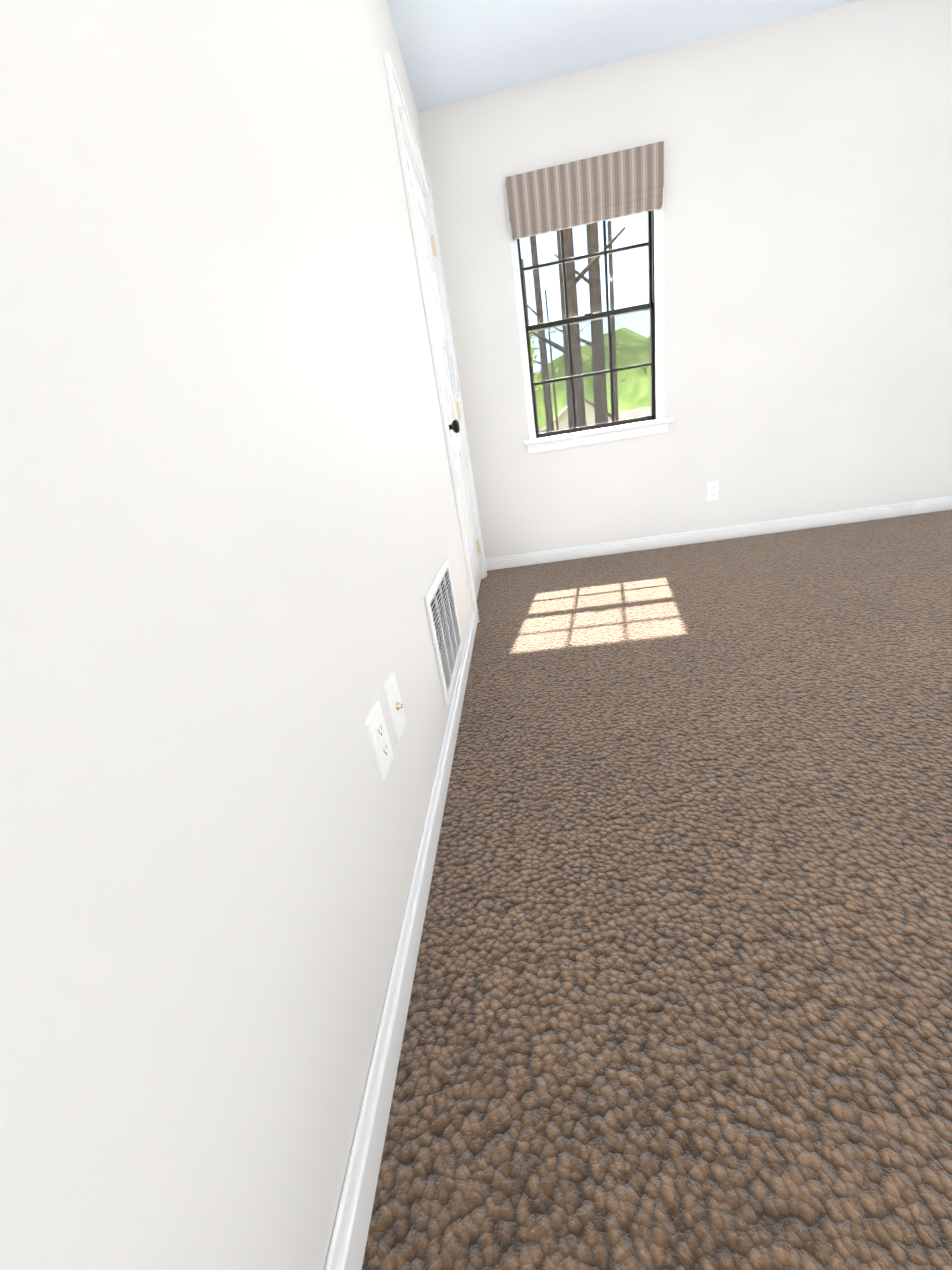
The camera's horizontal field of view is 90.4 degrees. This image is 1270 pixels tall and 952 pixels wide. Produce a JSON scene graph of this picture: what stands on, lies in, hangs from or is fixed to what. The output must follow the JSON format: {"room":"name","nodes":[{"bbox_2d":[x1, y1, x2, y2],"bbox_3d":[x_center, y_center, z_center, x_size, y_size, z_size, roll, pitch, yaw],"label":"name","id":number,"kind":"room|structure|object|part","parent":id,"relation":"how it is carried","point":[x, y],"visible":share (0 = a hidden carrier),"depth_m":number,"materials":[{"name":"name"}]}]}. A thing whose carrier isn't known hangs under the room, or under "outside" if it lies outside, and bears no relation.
{"room":"empty bedroom","nodes":[
{"label":"empty bedroom","id":0,"kind":"room"},
{"bbox_2d":[0,0,472,1269],"bbox_3d":[-0.339,-0.698,0.771,0.140,2.440,4.870,-7,22,7],"label":"wall","id":1,"kind":"structure","parent":0,"point":[230,538],"depth_m":0.40,"materials":[{"name":"paint"}]},
{"bbox_2d":[365,701,392,780],"bbox_3d":[-0.160,0.178,0.795,0.008,0.116,0.072,-7,22,7],"label":"outlet","id":2,"kind":"object","parent":1,"relation":"attached to","point":[378,737],"visible":0.98,"depth_m":0.78,"materials":[{"name":"white plastic"}]},
{"bbox_2d":[383,672,405,741],"bbox_3d":[-0.149,0.135,0.898,0.016,0.116,0.072,-7,22,7],"label":"cable wall plate","id":3,"kind":"object","parent":1,"relation":"attached to","point":[392,697],"visible":0.98,"depth_m":0.89,"materials":[{"name":"white plastic"}]},
{"bbox_2d":[324,608,476,1269],"bbox_3d":[-0.120,0.567,0.724,0.017,0.085,3.515,-7,22,7],"label":"baseboard","id":4,"kind":"structure","parent":1,"relation":"attached to","point":[348,1242],"depth_m":0.67,"materials":[{"name":"paint"}]},
{"bbox_2d":[383,52,486,622],"bbox_3d":[-0.189,-1.180,2.409,0.162,2.084,0.908,-7,22,7],"label":"door frame","id":5,"kind":"structure","parent":1,"relation":"attached to","point":[399,108],"depth_m":2.13,"materials":[{"name":"paint"}]},
{"bbox_2d":[403,139,480,600],"bbox_3d":[-0.145,-1.157,2.421,0.054,1.995,0.764,-7,22,7],"label":"door","id":6,"kind":"structure","parent":1,"relation":"in","point":[430,274],"depth_m":2.45,"materials":[{"name":"paint"}]},
{"bbox_2d":[449,419,459,432],"bbox_3d":[-0.109,-0.952,2.164,0.068,0.066,0.066,-7,22,7],"label":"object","id":7,"kind":"structure","parent":6,"relation":"attached to","point":[454,426],"depth_m":2.15,"materials":[{"name":"black metal"}]},
{"bbox_3d":[-0.112,-1.306,2.766,0.037,1.688,0.010,-7,22,7],"label":"door hinges","id":8,"kind":"part","parent":6,"relation":"part of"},
{"bbox_2d":[424,558,462,706],"bbox_3d":[-0.095,-0.032,1.541,0.012,0.340,0.460,-7,22,7],"label":"air vent","id":9,"kind":"object","parent":1,"relation":"in","point":[440,603],"visible":1,"depth_m":1.49,"materials":[{"name":"white metal"}]},
{"bbox_2d":[528,316,650,433],"bbox_3d":[44.922,-34.282,58.895,178.561,26.290,99.500,-7,22,7],"label":"foliage","id":10,"kind":"object","parent":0,"point":[618,382],"depth_m":77.23,"materials":[{"name":"green plant"}]},
{"bbox_2d":[386,0,861,111],"bbox_3d":[1.291,-2.075,0.090,3.830,0.100,4.870,-7,22,7],"label":"ceiling","id":11,"kind":"structure","parent":0,"point":[453,51],"depth_m":2.13,"materials":[{"name":"paint"}]},
{"bbox_2d":[362,510,951,1269],"bbox_3d":[1.671,0.259,1.018,3.830,0.100,4.870,-7,22,7],"label":"floor","id":12,"kind":"structure","parent":0,"point":[680,998],"depth_m":0.81,"materials":[{"name":"carpet"}]},
{"bbox_2d":[418,0,951,558],"bbox_3d":[1.638,-1.802,2.738,3.550,2.440,0.140,-7,22,7],"label":"wall","id":13,"kind":"structure","parent":0,"point":[806,264],"depth_m":2.60,"materials":[{"name":"paint"}]},
{"bbox_2d":[504,186,664,439],"bbox_3d":[0.657,-1.886,2.774,0.825,1.260,0.140,-7,22,7],"label":"liner","id":14,"kind":"object","parent":13,"relation":"attached to","point":[659,315],"visible":0.33,"depth_m":2.72,"materials":[{"name":"paint"}]},
{"bbox_2d":[517,210,655,438],"bbox_3d":[0.661,-1.871,2.790,0.745,1.220,0.072,-7,22,7],"label":"window","id":15,"kind":"structure","parent":14,"relation":"attached to","point":[587,333],"depth_m":2.79,"materials":[{"name":"clear glass"}]},
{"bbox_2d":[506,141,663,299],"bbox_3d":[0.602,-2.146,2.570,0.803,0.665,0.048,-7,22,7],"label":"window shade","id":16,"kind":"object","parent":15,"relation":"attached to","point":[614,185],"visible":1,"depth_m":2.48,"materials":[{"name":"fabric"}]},
{"bbox_3d":[0.988,-2.076,2.584,0.010,0.410,0.010,-7,22,7],"label":"window blind cord","id":17,"kind":"part","parent":16,"relation":"part of","materials":[{"name":"white plastic"}]},
{"bbox_3d":[0.661,-1.871,2.790,0.745,1.220,0.072,-7,22,7],"label":"window frame sash","id":18,"kind":"part","parent":15,"relation":"part of","materials":[{"name":"black metal"}]},
{"bbox_2d":[529,310,650,432],"bbox_3d":[0.708,-1.613,2.934,0.731,0.613,0.002,-7,22,7],"label":"screen","id":19,"kind":"object","parent":15,"relation":"attached to","point":[595,385],"depth_m":2.94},
{"bbox_2d":[524,417,672,453],"bbox_3d":[0.754,-1.248,2.967,0.901,0.083,0.123,-7,22,7],"label":"window sill","id":20,"kind":"structure","parent":13,"relation":"attached to","point":[608,434],"depth_m":2.93,"materials":[{"name":"paint"}]},
{"bbox_2d":[706,481,718,500],"bbox_3d":[1.515,-0.923,3.027,0.072,0.116,0.008,-7,22,7],"label":"outlet","id":21,"kind":"object","parent":13,"relation":"attached to","point":[712,490],"visible":1,"depth_m":3.02,"materials":[{"name":"white plastic"}]},
{"bbox_2d":[485,496,951,570],"bbox_3d":[1.745,-0.684,3.104,3.420,0.085,0.017,-7,22,7],"label":"baseboard","id":22,"kind":"structure","parent":13,"relation":"attached to","point":[943,503],"depth_m":3.11,"materials":[{"name":"paint"}]},
{"bbox_3d":[35.085,-56.370,138.659,350.000,0.300,294.860,-7,22,7],"label":"lawn","id":23,"kind":"structure","parent":0,"visible":0},
{"bbox_2d":[521,220,624,433],"bbox_3d":[2.921,-7.640,13.994,2.944,11.050,1.166,-5,22,10],"label":"trunk","id":24,"kind":"object","parent":23,"relation":"on","point":[592,245],"depth_m":15.95,"materials":[{"name":"brown plant"}]},
{"bbox_2d":[542,398,611,432],"bbox_3d":[12.023,-24.291,56.992,7.600,7.380,12.000,-7,22,7],"label":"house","id":25,"kind":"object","parent":23,"relation":"on","point":[565,424],"depth_m":51.41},
{"bbox_2d":[618,406,650,419],"bbox_3d":[24.539,-26.097,59.143,16.000,5.380,11.000,-7,22,7],"label":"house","id":26,"kind":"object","parent":23,"relation":"on","point":[639,413],"depth_m":57.75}
]}

